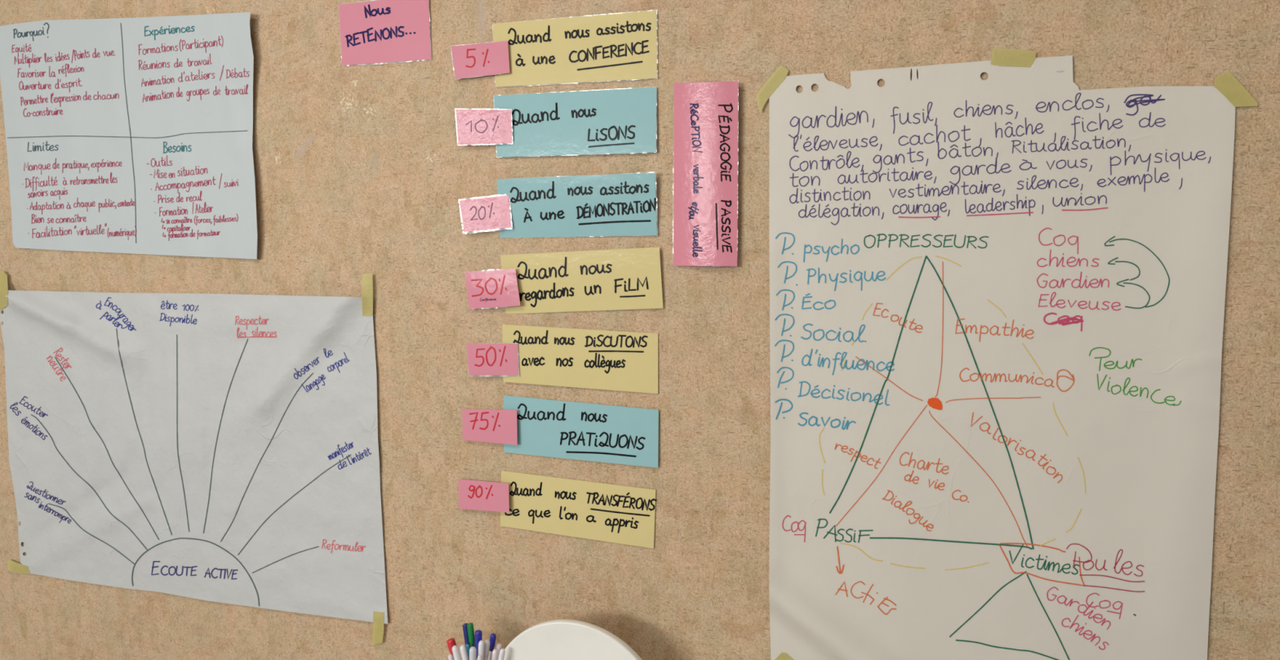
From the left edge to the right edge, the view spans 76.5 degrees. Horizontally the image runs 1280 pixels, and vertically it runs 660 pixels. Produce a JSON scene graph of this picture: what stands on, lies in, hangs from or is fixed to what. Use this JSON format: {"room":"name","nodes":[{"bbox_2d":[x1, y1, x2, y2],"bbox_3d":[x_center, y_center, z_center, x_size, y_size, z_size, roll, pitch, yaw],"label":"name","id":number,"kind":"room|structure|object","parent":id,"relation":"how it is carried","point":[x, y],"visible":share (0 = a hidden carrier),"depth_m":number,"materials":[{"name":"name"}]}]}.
{"room":"training room","nodes":[
{"label":"training room","id":0,"kind":"room"},
{"bbox_2d":[0,0,1279,659],"bbox_3d":[0.177,0.062,1.422,6.600,2.620,0.120,1,5,19],"label":"wall","id":1,"kind":"structure","parent":0,"point":[359,170],"depth_m":1.48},
{"bbox_2d":[0,12,257,258],"bbox_3d":[-1.131,-0.421,1.763,0.770,0.535,0.017,1,5,19],"label":"sheet","id":2,"kind":"object","parent":1,"relation":"attached to","point":[133,135],"visible":1,"depth_m":1.76,"materials":[{"name":"white paper"}]},
{"bbox_2d":[0,289,387,623],"bbox_3d":[-1.026,0.264,1.783,1.086,0.694,0.032,1,5,19],"label":"sheet","id":3,"kind":"object","parent":1,"relation":"attached to","point":[215,447],"visible":1,"depth_m":1.76,"materials":[{"name":"paper"}]},
{"bbox_2d":[0,271,8,310],"bbox_3d":[-1.508,-0.093,1.925,0.076,0.094,0.011,3,6,32],"label":"tape","id":4,"kind":"object","parent":3,"relation":"attached to","point":[3,277],"visible":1,"depth_m":1.93,"materials":[{"name":"yellow paper"}]},
{"bbox_2d":[7,559,30,573],"bbox_3d":[-1.530,0.582,1.999,0.078,0.032,0.002,1,5,19],"label":"tape","id":5,"kind":"object","parent":3,"relation":"attached to","point":[13,566],"visible":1,"depth_m":2.00,"materials":[{"name":"yellow paper"}]},
{"bbox_2d":[361,273,373,315],"bbox_3d":[-0.532,-0.068,1.585,0.025,0.083,0.006,1,5,9],"label":"tape","id":6,"kind":"object","parent":3,"relation":"attached to","point":[366,278],"visible":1,"depth_m":1.58,"materials":[{"name":"yellow paper"}]},
{"bbox_2d":[371,610,384,644],"bbox_3d":[-0.533,0.607,1.649,0.034,0.074,0.002,1,5,18],"label":"tape","id":7,"kind":"object","parent":3,"relation":"attached to","point":[378,616],"visible":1,"depth_m":1.65,"materials":[{"name":"yellow paper"}]},
{"bbox_2d":[338,0,431,66],"bbox_3d":[-0.482,-0.561,1.529,0.203,0.120,0.003,1,5,19],"label":"card","id":8,"kind":"object","parent":1,"relation":"attached to","point":[374,32],"visible":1,"depth_m":1.53,"materials":[{"name":"pink paper"}]},
{"bbox_2d":[450,40,510,79],"bbox_3d":[-0.289,-0.486,1.464,0.121,0.061,0.001,1,5,19],"label":"card","id":9,"kind":"object","parent":1,"relation":"attached to","point":[472,60],"visible":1,"depth_m":1.46,"materials":[{"name":"pink paper"}]},
{"bbox_2d":[454,108,513,145],"bbox_3d":[-0.282,-0.367,1.467,0.112,0.067,0.004,1,5,15],"label":"card","id":10,"kind":"object","parent":1,"relation":"attached to","point":[474,126],"visible":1,"depth_m":1.47,"materials":[{"name":"pink paper"}]},
{"bbox_2d":[458,478,509,512],"bbox_3d":[-0.296,0.314,1.537,0.111,0.060,0.003,2,6,21],"label":"card","id":11,"kind":"object","parent":1,"relation":"attached to","point":[478,495],"visible":1,"depth_m":1.54,"materials":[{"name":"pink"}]},
{"bbox_2d":[459,195,512,232],"bbox_3d":[-0.282,-0.211,1.482,0.107,0.072,0.002,1,5,15],"label":"card","id":12,"kind":"object","parent":1,"relation":"attached to","point":[479,215],"visible":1,"depth_m":1.48,"materials":[{"name":"pink paper"}]},
{"bbox_2d":[462,408,517,444],"bbox_3d":[-0.282,0.178,1.520,0.118,0.065,0.003,2,5,20],"label":"card","id":13,"kind":"object","parent":1,"relation":"attached to","point":[489,425],"visible":1,"depth_m":1.52,"materials":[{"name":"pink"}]},
{"bbox_2d":[466,342,519,376],"bbox_3d":[-0.273,0.056,1.506,0.109,0.066,0.002,1,5,18],"label":"card","id":14,"kind":"object","parent":1,"relation":"attached to","point":[486,359],"visible":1,"depth_m":1.50,"materials":[{"name":"pink paper"}]},
{"bbox_2d":[465,268,520,308],"bbox_3d":[-0.271,-0.075,1.492,0.117,0.075,0.003,2,6,21],"label":"card","id":15,"kind":"object","parent":1,"relation":"attached to","point":[487,289],"visible":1,"depth_m":1.49,"materials":[{"name":"pink paper"}]},
{"bbox_2d":[493,87,657,157],"bbox_3d":[-0.119,-0.361,1.419,0.312,0.117,0.005,2,5,20],"label":"card","id":16,"kind":"object","parent":1,"relation":"attached to","point":[615,121],"visible":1,"depth_m":1.41,"materials":[{"name":"blue paper"}]},
{"bbox_2d":[492,10,657,87],"bbox_3d":[-0.118,-0.485,1.409,0.312,0.120,0.001,2,5,19],"label":"card","id":17,"kind":"object","parent":1,"relation":"attached to","point":[624,46],"visible":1,"depth_m":1.40,"materials":[{"name":"yellow paper"}]},
{"bbox_2d":[497,172,657,238],"bbox_3d":[-0.115,-0.217,1.428,0.306,0.107,0.010,2,5,20],"label":"card","id":18,"kind":"object","parent":1,"relation":"attached to","point":[624,204],"visible":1,"depth_m":1.42,"materials":[{"name":"blue paper"}]},
{"bbox_2d":[500,470,656,547],"bbox_3d":[-0.118,0.326,1.484,0.312,0.115,0.002,1,5,19],"label":"card","id":19,"kind":"object","parent":1,"relation":"attached to","point":[594,510],"visible":1,"depth_m":1.48,"materials":[{"name":"yellow paper"}]},
{"bbox_2d":[502,324,657,393],"bbox_3d":[-0.111,0.050,1.454,0.301,0.114,0.002,1,5,19],"label":"card","id":20,"kind":"object","parent":1,"relation":"attached to","point":[601,359],"visible":1,"depth_m":1.45,"materials":[{"name":"yellow paper"}]},
{"bbox_2d":[503,395,658,467],"bbox_3d":[-0.111,0.181,1.467,0.305,0.112,0.002,2,5,20],"label":"card","id":21,"kind":"object","parent":1,"relation":"attached to","point":[593,432],"visible":1,"depth_m":1.46,"materials":[{"name":"blue paper"}]},
{"bbox_2d":[500,247,662,313],"bbox_3d":[-0.108,-0.085,1.441,0.314,0.120,0.003,2,5,20],"label":"card","id":22,"kind":"object","parent":1,"relation":"attached to","point":[628,278],"visible":1,"depth_m":1.43,"materials":[{"name":"yellow paper"}]},
{"bbox_2d":[672,80,737,266],"bbox_3d":[0.105,-0.258,1.342,0.116,0.306,0.011,2,6,25],"label":"card","id":23,"kind":"object","parent":1,"relation":"attached to","point":[705,206],"visible":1,"depth_m":1.34,"materials":[{"name":"pink paper"}]},
{"bbox_2d":[768,55,1235,659],"bbox_3d":[0.508,0.140,1.232,0.640,1.075,0.028,1,5,19],"label":"sheet","id":24,"kind":"object","parent":1,"relation":"attached to","point":[997,302],"visible":1,"depth_m":1.23,"materials":[{"name":"paper"}]},
{"bbox_2d":[755,65,788,112],"bbox_3d":[0.211,-0.385,1.300,0.053,0.074,0.001,1,5,18],"label":"tape","id":25,"kind":"object","parent":24,"relation":"attached to","point":[780,73],"visible":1,"depth_m":1.30,"materials":[{"name":"yellow paper"}]},
{"bbox_2d":[774,652,793,659],"bbox_3d":[0.244,0.570,1.377,0.040,0.049,0.001,1,5,19],"label":"tape","id":26,"kind":"object","parent":24,"relation":"attached to","point":[783,655],"visible":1,"depth_m":1.38,"materials":[{"name":"yellow paper"}]},
{"bbox_2d":[991,48,1035,66],"bbox_3d":[0.543,-0.396,1.182,0.060,0.031,0.001,1,5,19],"label":"tape","id":27,"kind":"object","parent":24,"relation":"attached to","point":[1000,57],"visible":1,"depth_m":1.18,"materials":[{"name":"yellow paper"}]},
{"bbox_2d":[1213,71,1257,106],"bbox_3d":[0.805,-0.326,1.097,0.052,0.049,0.001,1,5,19],"label":"tape","id":28,"kind":"object","parent":24,"relation":"attached to","point":[1226,83],"visible":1,"depth_m":1.10,"materials":[{"name":"yellow paper"}]},
{"bbox_3d":[-0.741,1.648,-1.088,6.600,0.080,5.720,1,5,19],"label":"floor","id":29,"kind":"structure","parent":0,"visible":0},
{"bbox_3d":[-0.241,1.123,1.220,1.100,0.546,0.680,1,5,19],"label":"table","id":30,"kind":"object","parent":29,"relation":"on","visible":0},
{"bbox_2d":[503,618,642,659],"bbox_3d":[-0.110,0.665,1.409,0.332,0.332,0.016,1,5,19],"label":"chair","id":31,"kind":"object","parent":30,"relation":"on","point":[557,638],"visible":0.95,"depth_m":1.39,"materials":[{"name":"white paint"}]},
{"bbox_3d":[-0.290,0.788,1.483,0.124,0.076,0.140,1,5,19],"label":"storage box","id":32,"kind":"object","parent":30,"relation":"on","visible":0},
{"bbox_3d":[-0.291,0.700,1.475,0.104,0.100,0.104,1,5,19],"label":"pot","id":33,"kind":"object","parent":32,"relation":"on","visible":0},
{"bbox_2d":[446,637,456,653],"bbox_3d":[-0.328,0.654,1.502,0.061,0.171,0.014,1,5,14],"label":"pen","id":34,"kind":"object","parent":33,"relation":"in","point":[451,642],"visible":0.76,"depth_m":1.50,"materials":[{"name":"red plastic"}]},
{"bbox_2d":[448,653,454,659],"bbox_3d":[-0.325,0.667,1.487,0.054,0.148,0.010,1,5,19],"label":"pen","id":35,"kind":"object","parent":33,"relation":"in","point":[451,656],"visible":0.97,"depth_m":1.48,"materials":[{"name":"white plastic"}]},
{"bbox_2d":[452,644,461,659],"bbox_3d":[-0.311,0.655,1.456,0.056,0.177,0.012,2,6,26],"label":"pen","id":36,"kind":"object","parent":33,"relation":"in","point":[455,651],"visible":1,"depth_m":1.45,"materials":[{"name":"white plastic"}]},
{"bbox_2d":[459,644,469,659],"bbox_3d":[-0.297,0.654,1.459,0.056,0.177,0.011,2,6,23],"label":"pen","id":37,"kind":"object","parent":33,"relation":"in","point":[463,648],"visible":1,"depth_m":1.46,"materials":[{"name":"white plastic"}]},
{"bbox_2d":[462,622,470,647],"bbox_3d":[-0.311,0.639,1.507,0.032,0.198,0.009,0,5,0],"label":"pen","id":38,"kind":"object","parent":33,"relation":"in","point":[464,624],"visible":0.59,"depth_m":1.50,"materials":[{"name":"blue plastic"}]},
{"bbox_2d":[465,643,470,657],"bbox_3d":[-0.305,0.654,1.470,0.023,0.176,0.008,2,6,25],"label":"pen","id":39,"kind":"object","parent":33,"relation":"in","point":[467,645],"visible":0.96,"depth_m":1.46,"materials":[{"name":"teal plastic"}]},
{"bbox_2d":[466,622,475,646],"bbox_3d":[-0.302,0.638,1.495,0.029,0.203,0.010,0,5,3],"label":"pen","id":40,"kind":"object","parent":33,"relation":"in","point":[470,628],"visible":0.7,"depth_m":1.48,"materials":[{"name":"green plastic"}]},
{"bbox_2d":[469,645,476,659],"bbox_3d":[-0.296,0.652,1.446,0.012,0.182,0.018,0,5,8],"label":"pen","id":41,"kind":"object","parent":33,"relation":"in","point":[473,651],"visible":1,"depth_m":1.44,"materials":[{"name":"white plastic"}]},
{"bbox_2d":[474,629,482,659],"bbox_3d":[-0.294,0.642,1.483,0.022,0.197,0.013,4,7,39],"label":"pen","id":42,"kind":"object","parent":33,"relation":"in","point":[478,633],"visible":0.51,"depth_m":1.47,"materials":[{"name":"blue plastic"}]},
{"bbox_2d":[477,653,482,659],"bbox_3d":[-0.286,0.657,1.435,0.020,0.175,0.009,1,5,10],"label":"pen","id":43,"kind":"object","parent":33,"relation":"in","point":[479,656],"visible":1,"depth_m":1.42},
{"bbox_2d":[477,640,484,659],"bbox_3d":[-0.290,0.647,1.455,0.028,0.191,0.011,0,5,8],"label":"pen","id":44,"kind":"object","parent":33,"relation":"in","point":[482,643],"visible":0.91,"depth_m":1.44,"materials":[{"name":"white plastic"}]},
{"bbox_2d":[483,639,489,659],"bbox_3d":[-0.286,0.648,1.469,0.036,0.188,0.011,1,5,19],"label":"pen","id":45,"kind":"object","parent":33,"relation":"in","point":[486,648],"visible":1,"depth_m":1.45,"materials":[{"name":"white plastic"}]},
{"bbox_2d":[488,632,496,659],"bbox_3d":[-0.282,0.645,1.491,0.050,0.190,0.010,2,6,28],"label":"pen","id":46,"kind":"object","parent":33,"relation":"in","point":[493,637],"visible":0.88,"depth_m":1.47,"materials":[{"name":"blue plastic"}]},
{"bbox_2d":[491,648,497,659],"bbox_3d":[-0.268,0.654,1.453,0.034,0.177,0.011,1,5,14],"label":"pen","id":47,"kind":"object","parent":33,"relation":"in","point":[495,652],"visible":1,"depth_m":1.44,"materials":[{"name":"white plastic"}]},
{"bbox_2d":[495,642,502,659],"bbox_3d":[-0.263,0.653,1.485,0.031,0.173,0.013,3,6,36],"label":"pen","id":48,"kind":"object","parent":33,"relation":"in","point":[499,646],"visible":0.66,"depth_m":1.47,"materials":[{"name":"white plastic"}]},
{"bbox_2d":[497,648,505,659],"bbox_3d":[-0.258,0.650,1.430,0.047,0.190,0.010,1,5,9],"label":"pen","id":49,"kind":"object","parent":33,"relation":"in","point":[501,655],"visible":1,"depth_m":1.42,"materials":[{"name":"white plastic"}]}
]}

